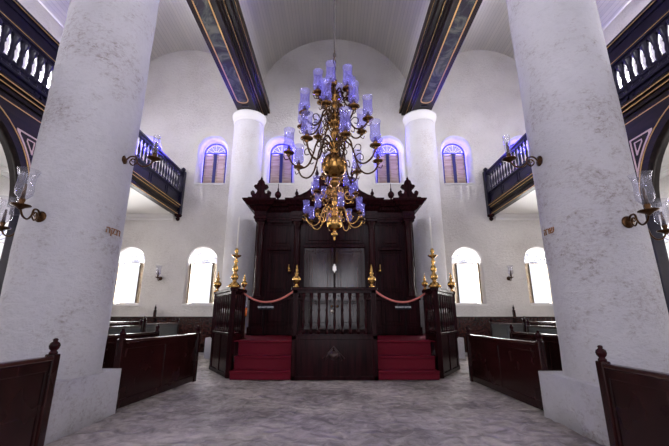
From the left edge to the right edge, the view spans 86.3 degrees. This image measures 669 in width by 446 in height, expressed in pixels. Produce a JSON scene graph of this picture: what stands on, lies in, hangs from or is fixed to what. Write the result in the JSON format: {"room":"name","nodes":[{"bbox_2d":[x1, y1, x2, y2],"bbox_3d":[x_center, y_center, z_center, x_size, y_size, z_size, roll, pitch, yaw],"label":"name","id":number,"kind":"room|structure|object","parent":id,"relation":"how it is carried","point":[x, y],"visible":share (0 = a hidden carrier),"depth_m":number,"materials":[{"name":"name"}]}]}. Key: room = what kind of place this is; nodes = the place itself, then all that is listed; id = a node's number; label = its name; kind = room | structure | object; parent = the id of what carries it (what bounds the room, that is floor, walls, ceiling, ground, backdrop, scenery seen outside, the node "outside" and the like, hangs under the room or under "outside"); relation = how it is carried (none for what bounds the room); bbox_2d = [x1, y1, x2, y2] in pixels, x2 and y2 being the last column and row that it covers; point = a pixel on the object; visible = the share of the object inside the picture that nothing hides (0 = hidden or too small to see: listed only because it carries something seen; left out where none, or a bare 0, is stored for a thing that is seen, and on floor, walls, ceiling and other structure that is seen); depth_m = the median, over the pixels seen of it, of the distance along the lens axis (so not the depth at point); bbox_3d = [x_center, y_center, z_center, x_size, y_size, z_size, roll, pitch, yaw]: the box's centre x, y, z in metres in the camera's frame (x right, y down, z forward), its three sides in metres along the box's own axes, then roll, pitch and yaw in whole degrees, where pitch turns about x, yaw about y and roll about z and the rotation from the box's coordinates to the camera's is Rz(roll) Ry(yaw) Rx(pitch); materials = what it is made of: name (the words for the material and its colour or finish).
{"room":"house of worship","nodes":[
{"label":"house of worship","id":0,"kind":"room"},
{"bbox_2d":[0,0,63,220],"bbox_3d":[-10.950,-2.967,7.516,0.600,13.200,19.000,0,-15,0],"label":"wall","id":1,"kind":"structure","parent":0,"point":[34,7],"depth_m":12.59,"materials":[{"name":"paint"}]},
{"bbox_2d":[0,219,9,244],"bbox_3d":[-10.925,1.179,11.586,0.650,2.660,1.420,0,-15,0],"label":"window","id":2,"kind":"structure","parent":1,"relation":"in","point":[6,221],"depth_m":11.97,"materials":[{"name":"white glass"}]},
{"bbox_2d":[0,164,173,219],"bbox_3d":[-9.050,-2.697,7.444,3.200,0.280,19.000,0,-15,0],"label":"trim","id":3,"kind":"structure","parent":1,"relation":"attached to","point":[4,171],"depth_m":16.52,"materials":[{"name":"white paint"}]},
{"bbox_2d":[0,0,186,220],"bbox_3d":[-8.825,-3.135,10.151,3.550,2.680,14.007,0,-15,0],"label":"gallery balcony","id":4,"kind":"object","parent":1,"relation":"attached to","point":[150,192],"visible":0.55,"depth_m":8.77,"materials":[{"name":"blue paint"}]},
{"bbox_2d":[174,214,181,220],"bbox_3d":[-7.220,-0.227,16.452,0.340,0.300,0.335,0,-15,0],"label":"pendant","id":5,"kind":"object","parent":4,"relation":"attached to","point":[177,216],"depth_m":16.38,"materials":[{"name":"brown wood"}]},
{"bbox_2d":[38,0,209,61],"bbox_3d":[-7.700,-10.411,9.496,6.291,2.996,19.000,0,-15,0],"label":"ceiling","id":6,"kind":"structure","parent":0,"point":[177,29],"depth_m":17.38,"materials":[{"name":"paint"}]},
{"bbox_2d":[44,355,605,445],"bbox_3d":[0.000,3.239,6.226,22.800,0.090,19.700,0,-15,0],"label":"floor","id":7,"kind":"structure","parent":0,"point":[214,409],"depth_m":5.59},
{"bbox_2d":[0,97,40,295],"bbox_3d":[-7.340,0.006,6.052,0.400,6.100,4.900,0,-15,0],"label":"arch","id":8,"kind":"object","parent":7,"relation":"on","point":[19,131],"visible":0.56,"depth_m":8.16,"materials":[{"name":"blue wood"}]},
{"bbox_2d":[0,338,60,445],"bbox_3d":[-3.441,1.523,2.368,0.518,1.275,3.476,0,-15,0],"label":"wooden pew","id":9,"kind":"object","parent":7,"relation":"on","point":[27,386],"visible":1,"depth_m":3.73,"materials":[{"name":"brown wood"}]},
{"bbox_2d":[0,0,159,444],"bbox_3d":[-4.335,-2.310,6.487,1.530,11.200,1.550,0,-15,0],"label":"round column","id":10,"kind":"structure","parent":7,"relation":"on","point":[59,282],"depth_m":5.52,"materials":[{"name":"paint"}]},
{"bbox_2d":[0,209,14,236],"bbox_3d":[-5.287,-0.095,5.893,0.595,0.667,0.270,0,-15,0],"label":"wall sconce","id":11,"kind":"object","parent":10,"relation":"attached to","point":[3,227],"visible":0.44,"depth_m":5.84,"materials":[{"name":"brown metal"}]},
{"bbox_2d":[1,209,6,221],"bbox_3d":[-5.450,-0.124,5.900,0.052,0.215,0.052,0,-15,0],"label":"candle","id":12,"kind":"object","parent":11,"relation":"on","point":[5,211],"depth_m":5.89,"materials":[{"name":"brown wax"}]},
{"bbox_2d":[10,183,46,221],"bbox_3d":[-4.228,-0.363,5.000,0.269,0.667,0.601,1,-15,-5],"label":"wall sconce","id":13,"kind":"object","parent":10,"relation":"attached to","point":[40,216],"visible":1,"depth_m":4.84,"materials":[{"name":"brown metal"}]},
{"bbox_2d":[20,183,27,197],"bbox_3d":[-4.212,-0.435,4.848,0.052,0.215,0.052,3,-15,-11],"label":"candle","id":14,"kind":"object","parent":13,"relation":"on","point":[23,194],"depth_m":4.84,"materials":[{"name":"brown wax"}]},
{"bbox_2d":[122,142,160,166],"bbox_3d":[-3.303,-1.238,6.186,0.615,0.587,0.230,0,-15,0],"label":"wall sconce","id":15,"kind":"object","parent":10,"relation":"attached to","point":[153,157],"visible":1,"depth_m":6.12,"materials":[{"name":"brown metal"}]},
{"bbox_2d":[153,142,156,152],"bbox_3d":[-3.110,-1.306,6.204,0.052,0.215,0.052,0,-15,0],"label":"candle","id":16,"kind":"object","parent":15,"relation":"on","point":[155,147],"depth_m":6.19,"materials":[{"name":"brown wax"}]},
{"bbox_2d":[186,0,269,115],"bbox_3d":[-4.051,-8.436,8.971,1.607,1.983,19.000,0,-15,0],"label":"ceiling beam","id":17,"kind":"structure","parent":10,"relation":"on","point":[221,23],"depth_m":13.29,"materials":[{"name":"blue wood"}]},
{"bbox_2d":[108,319,142,334],"bbox_3d":[-6.251,3.334,9.564,0.518,1.475,3.116,0,-15,0],"label":"wooden pew","id":18,"kind":"object","parent":7,"relation":"on","point":[113,330],"visible":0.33,"depth_m":10.39,"materials":[{"name":"grey paint"}]},
{"bbox_2d":[109,316,145,325],"bbox_3d":[-7.801,3.941,12.041,0.518,1.575,4.416,0,-15,0],"label":"wooden pew","id":19,"kind":"object","parent":7,"relation":"on","point":[120,323],"visible":0.12,"depth_m":12.90,"materials":[{"name":"brown wood"}]},
{"bbox_2d":[102,324,159,367],"bbox_3d":[-5.101,3.016,8.097,0.518,1.335,3.516,0,-15,0],"label":"wooden pew","id":20,"kind":"object","parent":7,"relation":"on","point":[109,355],"visible":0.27,"depth_m":7.88,"materials":[{"name":"brown wood"}]},
{"bbox_2d":[113,325,199,410],"bbox_3d":[-3.770,2.860,7.493,0.518,1.325,3.036,-1,-15,4],"label":"wooden pew","id":21,"kind":"object","parent":7,"relation":"on","point":[151,366],"visible":0.89,"depth_m":7.06,"materials":[{"name":"brown wood"}]},
{"bbox_2d":[110,306,211,351],"bbox_3d":[-7.900,4.484,15.063,5.400,2.080,0.580,0,-15,0],"label":"bench","id":22,"kind":"object","parent":7,"relation":"on","point":[187,325],"visible":0.2,"depth_m":15.29,"materials":[{"name":"brown wood"}]},
{"bbox_2d":[142,317,179,335],"bbox_3d":[-6.251,4.068,12.422,0.518,1.525,2.616,0,-15,0],"label":"wooden pew","id":23,"kind":"object","parent":7,"relation":"on","point":[166,329],"visible":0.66,"depth_m":12.63,"materials":[{"name":"grey paint"}]},
{"bbox_2d":[204,109,265,358],"bbox_3d":[-4.170,0.203,16.104,1.840,11.090,1.770,0,-15,0],"label":"round column","id":24,"kind":"structure","parent":7,"relation":"on","point":[246,161],"depth_m":15.85,"materials":[{"name":"white paint"}]},
{"bbox_2d":[209,287,459,379],"bbox_3d":[0.000,3.528,11.918,7.720,2.310,5.750,0,-15,0],"label":"platform","id":25,"kind":"object","parent":7,"relation":"on","point":[434,354],"visible":1,"depth_m":9.39,"materials":[{"name":"brown wood"}]},
{"bbox_2d":[214,271,221,291],"bbox_3d":[-3.750,1.864,11.487,0.251,0.684,0.251,0,-15,0],"label":"urn finial","id":26,"kind":"object","parent":25,"relation":"on","point":[217,284],"visible":0.98,"depth_m":11.39,"materials":[{"name":"gold metal"}]},
{"bbox_2d":[228,217,241,287],"bbox_3d":[-2.760,0.780,10.089,0.350,2.060,0.350,0,-15,0],"label":"candlestick","id":27,"kind":"object","parent":25,"relation":"on","point":[234,277],"visible":0.99,"depth_m":9.91,"materials":[{"name":"gold metal"}]},
{"bbox_2d":[236,217,239,247],"bbox_3d":[-2.760,0.259,10.227,0.052,0.980,0.052,0,-15,0],"label":"candle","id":28,"kind":"object","parent":27,"relation":"on","point":[239,217],"depth_m":10.20,"materials":[{"name":"white wax"}]},
{"bbox_2d":[241,274,247,289],"bbox_3d":[-2.690,1.731,10.664,0.190,0.518,0.190,0,-15,0],"label":"urn finial","id":29,"kind":"object","parent":25,"relation":"on","point":[244,283],"visible":0.98,"depth_m":10.59,"materials":[{"name":"gold metal"}]},
{"bbox_2d":[243,308,246,338],"bbox_3d":[-2.660,2.838,10.607,0.200,1.170,0.200,0,-15,0],"label":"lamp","id":30,"kind":"object","parent":25,"relation":"on","point":[245,308],"visible":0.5,"depth_m":10.57,"materials":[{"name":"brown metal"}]},
{"bbox_2d":[244,291,292,302],"bbox_3d":[-1.880,2.083,10.021,1.827,0.319,0.050,-8,-17,29],"label":"rope","id":31,"kind":"object","parent":25,"relation":"attached to","point":[290,293],"visible":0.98,"depth_m":9.94,"materials":[{"name":"red"}]},
{"bbox_2d":[258,303,272,309],"bbox_3d":[-1.908,2.314,9.947,0.438,0.202,0.030,0,-15,0],"label":"hanging sign","id":32,"kind":"object","parent":31,"relation":"hanging from","point":[260,307],"visible":1,"depth_m":9.93,"materials":[{"name":"black"}]},
{"bbox_2d":[292,267,300,286],"bbox_3d":[-1.020,1.425,9.658,0.232,0.634,0.232,0,-15,0],"label":"urn finial","id":33,"kind":"object","parent":25,"relation":"on","point":[296,279],"visible":0.95,"depth_m":9.56,"materials":[{"name":"gold metal"}]},
{"bbox_2d":[242,167,426,334],"bbox_3d":[0.000,1.039,13.921,6.800,6.330,2.560,0,-15,0],"label":"holy ark","id":34,"kind":"object","parent":25,"relation":"on","point":[284,242],"visible":0.89,"depth_m":13.16,"materials":[{"name":"brown wood"}]},
{"bbox_2d":[367,265,375,286],"bbox_3d":[1.000,1.425,9.658,0.232,0.634,0.232,0,-15,0],"label":"urn finial","id":35,"kind":"object","parent":25,"relation":"on","point":[371,279],"visible":0.97,"depth_m":9.57,"materials":[{"name":"gold metal"}]},
{"bbox_2d":[376,291,424,302],"bbox_3d":[1.880,2.083,10.021,1.827,0.319,0.050,8,-17,-29],"label":"rope","id":36,"kind":"object","parent":25,"relation":"attached to","point":[378,293],"visible":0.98,"depth_m":9.94,"materials":[{"name":"red"}]},
{"bbox_2d":[395,303,410,309],"bbox_3d":[1.914,2.314,9.947,0.439,0.202,0.030,0,-15,0],"label":"hanging sign","id":37,"kind":"object","parent":36,"relation":"hanging from","point":[398,307],"visible":1,"depth_m":9.93,"materials":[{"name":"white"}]},
{"bbox_2d":[421,274,427,289],"bbox_3d":[2.690,1.731,10.664,0.190,0.518,0.190,0,-15,0],"label":"urn finial","id":38,"kind":"object","parent":25,"relation":"on","point":[424,283],"visible":0.95,"depth_m":10.59,"materials":[{"name":"gold metal"}]},
{"bbox_2d":[427,217,440,287],"bbox_3d":[2.760,0.780,10.089,0.350,2.060,0.350,0,-15,0],"label":"candlestick","id":39,"kind":"object","parent":25,"relation":"on","point":[434,277],"visible":0.98,"depth_m":9.91,"materials":[{"name":"gold metal"}]},
{"bbox_2d":[429,217,432,247],"bbox_3d":[2.760,0.259,10.227,0.052,0.980,0.052,0,-15,0],"label":"candle","id":40,"kind":"object","parent":39,"relation":"on","point":[429,217],"depth_m":10.20,"materials":[{"name":"white wax"}]},
{"bbox_2d":[447,271,454,291],"bbox_3d":[3.750,1.864,11.487,0.251,0.684,0.251,0,-15,0],"label":"urn finial","id":41,"kind":"object","parent":25,"relation":"on","point":[451,284],"visible":0.97,"depth_m":11.39,"materials":[{"name":"gold metal"}]},
{"bbox_2d":[403,109,464,358],"bbox_3d":[4.170,0.203,16.104,1.840,11.090,1.770,0,-15,0],"label":"round column","id":42,"kind":"structure","parent":7,"relation":"on","point":[422,161],"depth_m":15.86,"materials":[{"name":"white paint"}]},
{"bbox_2d":[457,306,555,351],"bbox_3d":[7.900,4.484,15.063,5.400,2.080,0.580,0,-15,0],"label":"bench","id":43,"kind":"object","parent":7,"relation":"on","point":[480,326],"visible":0.3,"depth_m":15.29,"materials":[{"name":"brown wood"}]},
{"bbox_2d":[466,326,547,410],"bbox_3d":[3.631,2.859,7.430,0.518,1.295,3.196,0,-15,-2],"label":"wooden pew","id":44,"kind":"object","parent":7,"relation":"on","point":[509,367],"visible":0.83,"depth_m":6.95,"materials":[{"name":"brown wood"}]},
{"bbox_2d":[489,317,526,338],"bbox_3d":[6.251,4.068,12.422,0.518,1.525,2.616,0,-15,0],"label":"wooden pew","id":45,"kind":"object","parent":7,"relation":"on","point":[500,330],"visible":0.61,"depth_m":12.66,"materials":[{"name":"grey paint"}]},
{"bbox_2d":[509,324,562,370],"bbox_3d":[5.101,3.016,8.097,0.518,1.335,3.516,0,-15,0],"label":"wooden pew","id":46,"kind":"object","parent":7,"relation":"on","point":[551,342],"visible":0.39,"depth_m":8.08,"materials":[{"name":"brown wood"}]},
{"bbox_2d":[523,316,555,325],"bbox_3d":[7.801,3.941,12.041,0.518,1.575,4.416,0,-15,0],"label":"wooden pew","id":47,"kind":"object","parent":7,"relation":"on","point":[536,323],"visible":0.1,"depth_m":12.98,"materials":[{"name":"brown wood"}]},
{"bbox_2d":[526,319,557,334],"bbox_3d":[6.251,3.334,9.564,0.518,1.475,3.116,0,-15,0],"label":"wooden pew","id":48,"kind":"object","parent":7,"relation":"on","point":[529,328],"visible":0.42,"depth_m":10.37,"materials":[{"name":"grey paint"}]},
{"bbox_2d":[506,0,668,445],"bbox_3d":[4.215,-2.338,6.340,1.770,11.220,1.550,0,-15,0],"label":"round column","id":49,"kind":"structure","parent":7,"relation":"on","point":[606,288],"depth_m":5.37,"materials":[{"name":"paint"}]},
{"bbox_2d":[399,0,482,115],"bbox_3d":[4.051,-8.436,8.971,1.607,1.983,19.000,0,-15,0],"label":"ceiling beam","id":50,"kind":"structure","parent":49,"relation":"on","point":[447,23],"depth_m":13.29,"materials":[{"name":"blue wood"}]},
{"bbox_2d":[502,142,541,167],"bbox_3d":[3.123,-1.199,6.021,0.615,0.587,0.230,0,-15,0],"label":"wall sconce","id":51,"kind":"object","parent":49,"relation":"attached to","point":[509,158],"visible":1,"depth_m":5.96,"materials":[{"name":"brown metal"}]},
{"bbox_2d":[506,142,509,152],"bbox_3d":[2.930,-1.267,6.039,0.052,0.215,0.052,0,-15,0],"label":"candle","id":52,"kind":"object","parent":51,"relation":"on","point":[507,145],"depth_m":6.03,"materials":[{"name":"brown wax"}]},
{"bbox_2d":[622,188,659,227],"bbox_3d":[4.078,-0.286,4.824,0.269,0.667,0.601,-1,-15,5],"label":"wall sconce","id":53,"kind":"object","parent":49,"relation":"attached to","point":[627,221],"visible":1,"depth_m":4.67,"materials":[{"name":"brown metal"}]},
{"bbox_2d":[641,188,648,202],"bbox_3d":[4.062,-0.358,4.673,0.052,0.215,0.052,-3,-15,11],"label":"candle","id":54,"kind":"object","parent":53,"relation":"on","point":[645,198],"depth_m":4.66,"materials":[{"name":"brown wax"}]},
{"bbox_2d":[648,212,668,239],"bbox_3d":[5.107,-0.046,5.724,0.595,0.667,0.270,0,-15,0],"label":"wall sconce","id":55,"kind":"object","parent":49,"relation":"attached to","point":[665,230],"visible":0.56,"depth_m":5.67,"materials":[{"name":"brown metal"}]},
{"bbox_2d":[660,212,665,224],"bbox_3d":[5.270,-0.076,5.732,0.052,0.215,0.052,0,-15,0],"label":"candle","id":56,"kind":"object","parent":55,"relation":"on","point":[663,221],"depth_m":5.71,"materials":[{"name":"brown wax"}]},
{"bbox_2d":[595,345,668,445],"bbox_3d":[3.301,1.566,2.377,0.518,1.195,3.516,0,-15,0],"label":"wooden pew","id":57,"kind":"object","parent":7,"relation":"on","point":[635,401],"visible":1,"depth_m":3.68,"materials":[{"name":"brown wood"}]},
{"bbox_2d":[625,97,668,312],"bbox_3d":[7.340,0.006,6.052,0.400,6.100,4.900,0,-15,0],"label":"arch","id":58,"kind":"object","parent":7,"relation":"on","point":[648,133],"visible":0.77,"depth_m":8.16,"materials":[{"name":"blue wood"}]},
{"bbox_2d":[111,39,554,355],"bbox_3d":[0.000,-2.090,17.423,22.500,16.600,0.600,0,-15,0],"label":"wall","id":59,"kind":"structure","parent":0,"point":[187,100],"depth_m":17.71,"materials":[{"name":"paint"}]},
{"bbox_2d":[112,246,144,305],"bbox_3d":[-9.250,2.407,16.201,1.400,2.660,0.650,0,-15,0],"label":"window","id":60,"kind":"structure","parent":59,"relation":"in","point":[128,251],"depth_m":16.20,"materials":[{"name":"white glass"}]},
{"bbox_2d":[113,263,123,302],"bbox_3d":[-9.752,2.706,16.080,0.069,1.760,0.370,0,-15,0],"label":"shutter","id":61,"kind":"object","parent":60,"relation":"attached to","point":[121,266],"depth_m":16.08,"materials":[{"name":"beige wood"}]},
{"bbox_2d":[135,263,143,302],"bbox_3d":[-8.748,2.706,16.080,0.069,1.760,0.370,0,-15,0],"label":"shutter","id":62,"kind":"object","parent":60,"relation":"attached to","point":[141,268],"depth_m":15.97,"materials":[{"name":"beige wood"}]},
{"bbox_2d":[136,135,160,170],"bbox_3d":[-9.250,-3.029,17.647,1.520,2.630,0.650,0,-15,0],"label":"window","id":63,"kind":"structure","parent":59,"relation":"in","point":[153,139],"depth_m":17.89,"materials":[{"name":"white glass"}]},
{"bbox_2d":[181,246,216,305],"bbox_3d":[-5.980,2.407,16.201,1.400,2.660,0.650,0,-15,0],"label":"window","id":64,"kind":"structure","parent":59,"relation":"in","point":[197,252],"depth_m":16.13,"materials":[{"name":"white glass"}]},
{"bbox_2d":[186,263,194,302],"bbox_3d":[-6.482,2.706,16.080,0.069,1.760,0.370,0,-15,0],"label":"shutter","id":65,"kind":"object","parent":64,"relation":"attached to","point":[192,265],"depth_m":16.02,"materials":[{"name":"beige wood"}]},
{"bbox_2d":[209,263,216,302],"bbox_3d":[-5.478,2.706,16.080,0.069,1.760,0.370,0,-15,0],"label":"shutter","id":66,"kind":"object","parent":64,"relation":"attached to","point":[214,265],"depth_m":16.06,"materials":[{"name":"beige wood"}]},
{"bbox_2d":[194,135,227,184],"bbox_3d":[-5.980,-3.029,17.647,1.520,2.630,0.650,0,-15,0],"label":"window","id":67,"kind":"structure","parent":59,"relation":"in","point":[214,165],"depth_m":17.78,"materials":[{"name":"white paint"}]},
{"bbox_2d":[203,155,213,182],"bbox_3d":[-6.272,-2.633,17.795,0.435,1.660,0.060,0,-15,0],"label":"shutter","id":68,"kind":"object","parent":67,"relation":"attached to","point":[208,164],"depth_m":17.79,"materials":[{"name":"beige wood"}]},
{"bbox_2d":[215,155,225,182],"bbox_3d":[-5.688,-2.633,17.795,0.435,1.660,0.060,0,-15,0],"label":"shutter","id":69,"kind":"object","parent":67,"relation":"attached to","point":[220,160],"depth_m":17.79,"materials":[{"name":"beige wood"}]},
{"bbox_2d":[263,135,295,184],"bbox_3d":[-2.660,-3.029,17.647,1.520,2.630,0.650,0,-15,0],"label":"window","id":70,"kind":"structure","parent":59,"relation":"in","point":[281,171],"depth_m":17.77,"materials":[{"name":"white paint"}]},
{"bbox_2d":[270,155,279,182],"bbox_3d":[-2.953,-2.633,17.795,0.435,1.660,0.060,0,-15,0],"label":"shutter","id":71,"kind":"object","parent":70,"relation":"attached to","point":[274,159],"depth_m":17.79,"materials":[{"name":"beige wood"}]},
{"bbox_2d":[282,155,291,182],"bbox_3d":[-2.368,-2.633,17.795,0.435,1.660,0.060,0,-15,0],"label":"shutter","id":72,"kind":"object","parent":70,"relation":"attached to","point":[286,164],"depth_m":17.78,"materials":[{"name":"beige wood"}]},
{"bbox_2d":[373,135,405,184],"bbox_3d":[2.660,-3.029,17.647,1.520,2.630,0.650,0,-15,0],"label":"window","id":73,"kind":"structure","parent":59,"relation":"in","point":[390,172],"depth_m":17.77,"materials":[{"name":"white paint"}]},
{"bbox_2d":[378,155,386,182],"bbox_3d":[2.368,-2.633,17.795,0.435,1.660,0.060,0,-15,0],"label":"shutter","id":74,"kind":"object","parent":73,"relation":"attached to","point":[382,172],"depth_m":17.77,"materials":[{"name":"beige wood"}]},
{"bbox_2d":[389,155,398,182],"bbox_3d":[2.953,-2.633,17.795,0.435,1.660,0.060,0,-15,0],"label":"shutter","id":75,"kind":"object","parent":73,"relation":"attached to","point":[393,159],"depth_m":17.79,"materials":[{"name":"beige wood"}]},
{"bbox_2d":[441,135,474,184],"bbox_3d":[5.980,-3.029,17.647,1.520,2.630,0.650,0,-15,0],"label":"window","id":76,"kind":"structure","parent":59,"relation":"in","point":[454,165],"depth_m":17.78,"materials":[{"name":"white paint"}]},
{"bbox_2d":[443,155,453,182],"bbox_3d":[5.688,-2.633,17.795,0.435,1.660,0.060,0,-15,0],"label":"shutter","id":77,"kind":"object","parent":76,"relation":"attached to","point":[448,160],"depth_m":17.79,"materials":[{"name":"beige wood"}]},
{"bbox_2d":[455,155,465,182],"bbox_3d":[6.272,-2.633,17.795,0.435,1.660,0.060,0,-15,0],"label":"shutter","id":78,"kind":"object","parent":76,"relation":"attached to","point":[460,164],"depth_m":17.79,"materials":[{"name":"beige wood"}]},
{"bbox_2d":[452,246,487,305],"bbox_3d":[5.980,2.407,16.201,1.400,2.660,0.650,0,-15,0],"label":"window","id":79,"kind":"structure","parent":59,"relation":"in","point":[471,252],"depth_m":16.13,"materials":[{"name":"white paint"}]},
{"bbox_2d":[452,263,459,302],"bbox_3d":[5.478,2.706,16.080,0.069,1.760,0.370,0,-15,0],"label":"shutter","id":80,"kind":"object","parent":79,"relation":"attached to","point":[454,265],"depth_m":16.06,"materials":[{"name":"beige wood"}]},
{"bbox_2d":[474,263,482,302],"bbox_3d":[6.482,2.706,16.080,0.069,1.760,0.370,0,-15,0],"label":"shutter","id":81,"kind":"object","parent":79,"relation":"attached to","point":[476,265],"depth_m":16.02,"materials":[{"name":"beige wood"}]},
{"bbox_2d":[508,135,528,170],"bbox_3d":[9.250,-3.029,17.647,1.520,2.630,0.650,0,-15,0],"label":"window","id":82,"kind":"structure","parent":59,"relation":"in","point":[515,139],"depth_m":17.93,"materials":[{"name":"white glass"}]},
{"bbox_2d":[524,246,552,305],"bbox_3d":[9.250,2.407,16.201,1.400,2.660,0.650,0,-15,0],"label":"window","id":83,"kind":"structure","parent":59,"relation":"in","point":[539,250],"depth_m":16.28,"materials":[{"name":"white paint"}]},
{"bbox_2d":[525,263,533,302],"bbox_3d":[8.748,2.706,16.080,0.069,1.760,0.370,0,-15,0],"label":"shutter","id":84,"kind":"object","parent":83,"relation":"attached to","point":[527,268],"depth_m":15.97,"materials":[{"name":"beige wood"}]},
{"bbox_2d":[545,264,551,302],"bbox_3d":[9.752,2.706,16.080,0.069,1.760,0.370,0,-15,0],"label":"shutter","id":85,"kind":"object","parent":83,"relation":"attached to","point":[545,264],"depth_m":16.21,"materials":[{"name":"beige wood"}]},
{"bbox_2d":[239,0,429,79],"bbox_3d":[0.000,-10.757,9.588,8.259,3.618,19.000,0,-15,0],"label":"ceiling","id":86,"kind":"structure","parent":0,"point":[275,28],"depth_m":17.18,"materials":[{"name":"paint"}]},
{"bbox_2d":[283,0,383,192],"bbox_3d":[0.000,-6.508,7.527,1.637,12.450,1.637,-3,-15,10],"label":"brass chandelier","id":87,"kind":"object","parent":86,"relation":"hanging from","point":[334,165],"visible":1,"depth_m":6.09,"materials":[{"name":"gold metal"}]},
{"bbox_2d":[303,173,364,240],"bbox_3d":[0.000,-5.531,11.199,1.637,12.450,1.637,-3,-15,10],"label":"brass chandelier","id":88,"kind":"object","parent":86,"relation":"hanging from","point":[334,222],"visible":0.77,"depth_m":9.71,"materials":[{"name":"gold metal"}]},
{"bbox_2d":[459,0,630,59],"bbox_3d":[7.700,-10.411,9.496,6.291,2.996,19.000,0,-15,0],"label":"ceiling","id":89,"kind":"structure","parent":0,"point":[489,30],"depth_m":17.29,"materials":[{"name":"paint"}]},
{"bbox_2d":[603,0,668,221],"bbox_3d":[10.950,-2.967,7.516,0.600,13.200,19.000,0,-15,0],"label":"wall","id":90,"kind":"structure","parent":0,"point":[634,7],"depth_m":12.63,"materials":[{"name":"paint"}]},
{"bbox_2d":[482,0,668,220],"bbox_3d":[8.825,-3.135,10.151,3.550,2.680,14.007,0,-15,0],"label":"gallery balcony","id":91,"kind":"object","parent":90,"relation":"attached to","point":[514,194],"visible":0.44,"depth_m":8.77,"materials":[{"name":"blue paint"}]},
{"bbox_2d":[487,214,494,220],"bbox_3d":[7.220,-0.227,16.452,0.340,0.300,0.335,0,-15,0],"label":"pendant","id":92,"kind":"object","parent":91,"relation":"attached to","point":[490,216],"depth_m":16.38,"materials":[{"name":"brown wood"}]},
{"bbox_2d":[495,164,668,219],"bbox_3d":[9.050,-2.697,7.444,3.200,0.280,19.000,0,-15,0],"label":"trim","id":93,"kind":"structure","parent":90,"relation":"attached to","point":[664,171],"depth_m":16.50,"materials":[{"name":"white paint"}]},
{"bbox_2d":[659,219,668,244],"bbox_3d":[10.925,1.179,11.586,0.650,2.660,1.420,0,-15,0],"label":"window","id":94,"kind":"structure","parent":90,"relation":"in","point":[666,243],"depth_m":11.93,"materials":[{"name":"white glass"}]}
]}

